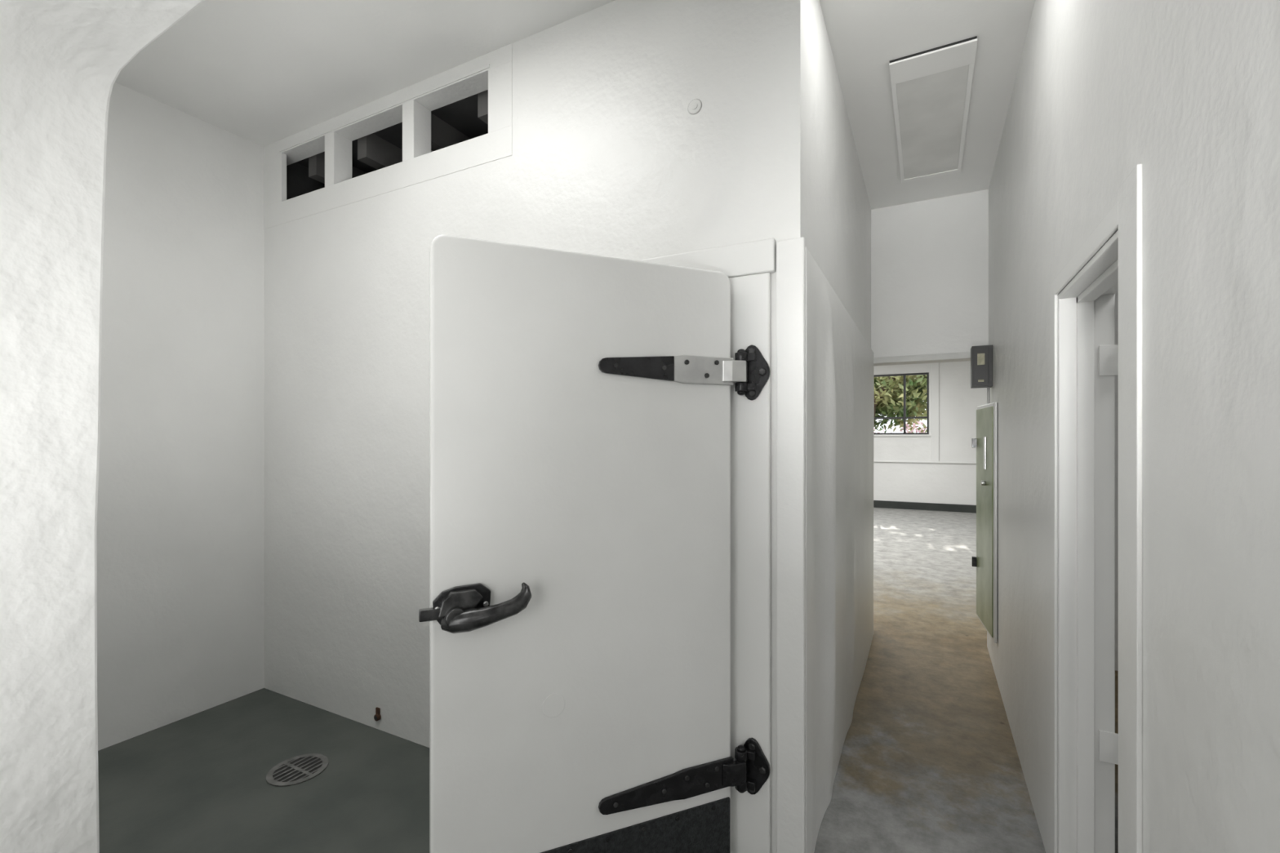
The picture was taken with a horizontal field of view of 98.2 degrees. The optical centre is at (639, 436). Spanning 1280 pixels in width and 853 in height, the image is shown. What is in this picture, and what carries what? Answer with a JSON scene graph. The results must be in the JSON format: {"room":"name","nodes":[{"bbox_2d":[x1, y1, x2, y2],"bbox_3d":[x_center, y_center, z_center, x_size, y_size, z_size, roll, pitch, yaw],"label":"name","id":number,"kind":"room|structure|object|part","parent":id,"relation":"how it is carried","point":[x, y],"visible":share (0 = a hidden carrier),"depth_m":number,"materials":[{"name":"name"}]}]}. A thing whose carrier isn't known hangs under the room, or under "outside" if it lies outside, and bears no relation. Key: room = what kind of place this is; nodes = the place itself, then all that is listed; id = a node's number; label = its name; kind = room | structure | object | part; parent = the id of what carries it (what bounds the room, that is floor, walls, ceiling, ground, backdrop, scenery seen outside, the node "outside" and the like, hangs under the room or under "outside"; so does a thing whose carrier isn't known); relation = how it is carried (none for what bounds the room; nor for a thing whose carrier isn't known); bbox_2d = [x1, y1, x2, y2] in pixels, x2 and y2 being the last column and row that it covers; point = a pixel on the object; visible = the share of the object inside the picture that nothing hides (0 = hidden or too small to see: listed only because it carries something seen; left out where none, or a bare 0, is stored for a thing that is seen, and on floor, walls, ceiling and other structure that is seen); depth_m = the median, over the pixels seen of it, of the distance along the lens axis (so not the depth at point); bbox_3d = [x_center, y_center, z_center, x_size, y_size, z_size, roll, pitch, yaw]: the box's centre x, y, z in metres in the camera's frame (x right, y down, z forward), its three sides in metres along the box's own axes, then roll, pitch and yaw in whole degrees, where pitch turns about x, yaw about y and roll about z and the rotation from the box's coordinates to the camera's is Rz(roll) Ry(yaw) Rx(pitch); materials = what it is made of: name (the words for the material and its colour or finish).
{"room":"hallway","nodes":[
{"label":"hallway","id":0,"kind":"room"},
{"bbox_2d":[0,0,204,852],"bbox_3d":[-1.244,-0.115,1.008,3.896,3.230,0.255,0,0,27],"label":"wall","id":1,"kind":"structure","parent":0,"point":[61,61],"depth_m":0.95,"materials":[{"name":"white paint"}]},
{"bbox_2d":[96,82,263,751],"bbox_3d":[-2.943,-0.115,2.125,0.150,3.230,8.265,0,0,27],"label":"wall","id":2,"kind":"structure","parent":0,"point":[180,528],"depth_m":2.92,"materials":[{"name":"white paint"}]},
{"bbox_2d":[263,0,806,852],"bbox_3d":[-0.828,-0.115,2.634,3.136,3.230,0.105,0,0,27],"label":"wall","id":3,"kind":"structure","parent":0,"point":[609,157],"depth_m":2.70,"materials":[{"name":"white paint"}]},
{"bbox_2d":[373,706,381,720],"bbox_3d":[-1.340,1.418,2.831,0.032,0.062,0.022,0,0,27],"label":"pipe stub","id":4,"kind":"object","parent":3,"relation":"attached to","point":[377,717],"visible":1,"depth_m":2.83,"materials":[{"name":"brown metal"}]},
{"bbox_2d":[263,43,511,229],"bbox_3d":[-1.399,-1.484,2.881,1.896,0.492,0.035,0,0,27],"label":"surround","id":5,"kind":"object","parent":3,"relation":"attached to","point":[495,144],"visible":1,"depth_m":2.75,"materials":[{"name":"white paint"}]},
{"bbox_2d":[429,234,730,852],"bbox_3d":[-0.143,0.443,1.734,0.962,2.009,0.068,0,0,-23],"label":"slab","id":6,"kind":"object","parent":3,"relation":"attached to","point":[606,495],"visible":0.79,"depth_m":1.67,"materials":[{"name":"white paint"}]},
{"bbox_2d":[418,582,531,633],"bbox_3d":[-0.445,0.470,1.516,0.295,0.115,0.096,0,0,-23],"label":"door handle","id":7,"kind":"object","parent":6,"relation":"attached to","point":[463,608],"depth_m":1.49,"materials":[{"name":"black metal"}]},
{"bbox_2d":[540,796,729,852],"bbox_3d":[-0.118,1.334,1.702,0.923,0.218,0.010,0,0,-23],"label":"kick plate","id":8,"kind":"object","parent":6,"relation":"attached to","point":[704,828],"visible":1,"depth_m":1.80,"materials":[{"name":"black dark steel"}]},
{"bbox_2d":[598,756,746,814],"bbox_3d":[0.115,1.135,1.785,0.513,0.093,0.039,0,0,-23],"label":"strap","id":9,"kind":"object","parent":6,"relation":"attached to","point":[693,781],"visible":1,"depth_m":1.80,"materials":[{"name":"black metal"}]},
{"bbox_2d":[598,355,746,385],"bbox_3d":[0.115,-0.221,1.785,0.513,0.093,0.039,0,0,-23],"label":"strap","id":10,"kind":"object","parent":6,"relation":"attached to","point":[683,369],"visible":1,"depth_m":1.80,"materials":[{"name":"black metal"}]},
{"bbox_2d":[687,98,702,115],"bbox_3d":[0.200,-1.215,2.038,0.057,0.057,0.008,0,0,27],"label":"cover plate","id":11,"kind":"object","parent":3,"relation":"attached to","point":[695,106],"visible":1,"depth_m":2.04,"materials":[{"name":"white paint"}]},
{"bbox_2d":[640,238,775,852],"bbox_3d":[-0.110,0.412,2.245,1.340,2.175,0.135,0,0,27],"label":"trim","id":12,"kind":"structure","parent":3,"relation":"attached to","point":[748,267],"depth_m":1.92,"materials":[{"name":"white paint"}]},
{"bbox_2d":[734,737,770,794],"bbox_3d":[0.381,1.135,1.887,0.112,0.191,0.062,0,0,27],"label":"flange","id":13,"kind":"object","parent":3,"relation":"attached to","point":[757,766],"visible":0.89,"depth_m":1.89,"materials":[{"name":"black metal"}]},
{"bbox_2d":[734,345,770,400],"bbox_3d":[0.381,-0.221,1.887,0.112,0.191,0.062,0,0,27],"label":"flange","id":14,"kind":"object","parent":3,"relation":"attached to","point":[757,369],"visible":0.88,"depth_m":1.89,"materials":[{"name":"black metal"}]},
{"bbox_2d":[115,0,1035,209],"bbox_3d":[1.107,-1.790,4.580,11.550,0.120,16.650,0,0,27],"label":"ceiling","id":15,"kind":"structure","parent":0,"point":[263,73],"depth_m":2.50,"materials":[{"name":"paint"}]},
{"bbox_2d":[888,35,977,182],"bbox_3d":[1.608,-1.719,3.063,0.348,0.021,1.338,0,0,27],"label":"ceiling hatch","id":16,"kind":"object","parent":15,"relation":"attached to","point":[931,88],"depth_m":2.87,"materials":[{"name":"white paint"}]},
{"bbox_2d":[97,507,1118,852],"bbox_3d":[1.141,1.545,4.646,11.550,0.090,16.500,0,0,27],"label":"floor","id":17,"kind":"structure","parent":0,"point":[929,762],"depth_m":2.54,"materials":[{"name":"concrete"}]},
{"bbox_2d":[266,753,328,786],"bbox_3d":[-1.540,1.498,2.496,0.240,0.004,0.240,0,0,27],"label":"floor drain","id":18,"kind":"object","parent":17,"relation":"on","point":[300,769],"visible":1,"depth_m":2.49,"materials":[{"name":"metal"}]},
{"bbox_2d":[776,237,805,852],"bbox_3d":[0.508,0.419,1.867,0.093,2.163,0.027,0,0,27],"label":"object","id":19,"kind":"object","parent":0,"point":[790,253],"depth_m":1.85,"materials":[{"name":"white paint"}]},
{"bbox_2d":[806,0,871,347],"bbox_3d":[1.141,-0.115,3.108,0.075,3.230,2.550,0,0,27],"label":"wall","id":20,"kind":"structure","parent":0,"point":[838,209],"depth_m":2.54,"materials":[{"name":"white paint"}]},
{"bbox_2d":[805,247,874,852],"bbox_3d":[1.171,0.422,3.032,0.047,2.156,2.658,0,0,27],"label":"wall panel","id":21,"kind":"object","parent":20,"relation":"attached to","point":[840,381],"depth_m":2.26,"materials":[{"name":"white paint"}]},
{"bbox_2d":[873,360,986,505],"bbox_3d":[4.903,-0.115,11.904,11.250,3.230,0.150,0,0,27],"label":"wall","id":22,"kind":"structure","parent":0,"point":[920,482],"depth_m":11.21,"materials":[{"name":"white paint"}]},
{"bbox_2d":[873,372,928,434],"bbox_3d":[5.209,-0.679,11.728,1.605,1.268,0.060,0,0,27],"label":"window","id":23,"kind":"structure","parent":22,"relation":"in","point":[904,417],"depth_m":11.53,"materials":[{"name":"black metal"}]},
{"bbox_2d":[873,434,931,436],"bbox_3d":[5.178,-0.026,11.668,1.695,0.038,0.075,0,0,27],"label":"window sill","id":24,"kind":"structure","parent":22,"relation":"attached to","point":[874,435],"depth_m":11.49,"materials":[{"name":"white paint"}]},
{"bbox_2d":[873,500,976,512],"bbox_3d":[4.862,1.425,11.824,11.250,0.150,0.030,0,0,27],"label":"baseboard","id":25,"kind":"structure","parent":22,"relation":"attached to","point":[877,504],"depth_m":11.30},
{"bbox_2d":[873,460,976,463],"bbox_3d":[4.858,0.517,11.817,11.250,0.030,0.045,0,0,27],"label":"trim ledge","id":26,"kind":"object","parent":22,"relation":"attached to","point":[873,460],"visible":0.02,"depth_m":11.30,"materials":[{"name":"white paint"}]},
{"bbox_2d":[930,362,938,461],"bbox_3d":[5.981,-0.614,11.244,0.150,2.232,0.030,0,0,27],"label":"pilaster","id":27,"kind":"object","parent":22,"relation":"attached to","point":[934,366],"visible":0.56,"depth_m":11.23,"materials":[{"name":"white paint"}]},
{"bbox_2d":[871,189,1118,671],"bbox_3d":[1.124,-0.115,4.613,11.250,3.230,0.105,0,0,27],"label":"wall","id":28,"kind":"structure","parent":0,"point":[930,258],"depth_m":4.03,"materials":[{"name":"white paint"}]},
{"bbox_2d":[873,351,970,366],"bbox_3d":[2.122,-0.576,4.094,0.756,0.048,0.168,0,0,27],"label":"header","id":29,"kind":"object","parent":28,"relation":"attached to","point":[964,356],"depth_m":4.05,"materials":[{"name":"white paint"}]},
{"bbox_2d":[988,0,1279,852],"bbox_3d":[0.621,-0.115,0.219,0.142,3.230,8.160,0,0,27],"label":"wall","id":30,"kind":"structure","parent":0,"point":[1187,91],"depth_m":0.97,"materials":[{"name":"white paint"}]},
{"bbox_2d":[970,345,992,404],"bbox_3d":[2.278,-0.405,3.697,0.117,0.390,0.129,0,0,27],"label":"box","id":31,"kind":"object","parent":30,"relation":"attached to","point":[981,357],"visible":0.88,"depth_m":3.65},
{"bbox_2d":[971,402,997,643],"bbox_3d":[2.247,0.521,3.625,0.100,1.462,0.555,0,0,27],"label":"electrical panel","id":32,"kind":"object","parent":30,"relation":"attached to","point":[985,442],"visible":1,"depth_m":3.54,"materials":[{"name":"metal"}]},
{"bbox_3d":[2.251,0.521,3.626,0.006,1.417,0.498,0,0,22],"label":"door","id":33,"kind":"part","parent":32,"relation":"part of","materials":[{"name":"metal"}]},
{"bbox_2d":[1049,164,1142,852],"bbox_3d":[1.260,0.478,1.461,0.152,2.043,0.882,0,0,27],"label":"trim","id":34,"kind":"structure","parent":30,"relation":"attached to","point":[1082,315],"depth_m":1.75,"materials":[{"name":"white paint"}]},
{"bbox_2d":[1098,344,1118,764],"bbox_3d":[1.483,0.367,1.714,0.093,1.320,0.038,0,0,27],"label":"butt hinges","id":35,"kind":"object","parent":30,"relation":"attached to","point":[1108,354],"visible":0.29,"depth_m":1.74,"materials":[{"name":"silver metal"}]},
{"bbox_3d":[-0.251,-0.795,3.830,3.062,0.090,2.550,0,0,27],"label":"ceiling","id":36,"kind":"structure","parent":0,"visible":0},
{"bbox_2d":[286,89,488,199],"bbox_3d":[-0.251,-1.291,3.832,3.057,0.872,2.538,0,0,27],"label":"window openings","id":37,"kind":"object","parent":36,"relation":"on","point":[464,119],"visible":0.03,"depth_m":3.13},
{"label":"outside","id":38,"kind":"structure","parent":0,"visible":0},
{"bbox_3d":[10.562,1.590,20.375,36.000,0.120,20.100,0,0,27],"label":"ground","id":39,"kind":"structure","parent":38,"visible":0},
{"bbox_2d":[873,374,927,432],"bbox_3d":[7.777,-2.368,17.069,10.093,7.839,4.012,0,0,27],"label":"tree","id":40,"kind":"object","parent":39,"relation":"on","point":[888,390],"visible":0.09,"depth_m":16.19,"materials":[{"name":"green plant"}]},
{"bbox_2d":[873,420,927,432],"bbox_3d":[6.348,0.543,13.723,7.986,1.975,2.131,0,0,27],"label":"flowering bush","id":41,"kind":"object","parent":39,"relation":"on","point":[916,422],"visible":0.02,"depth_m":13.68,"materials":[{"name":"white plant"}]}
]}

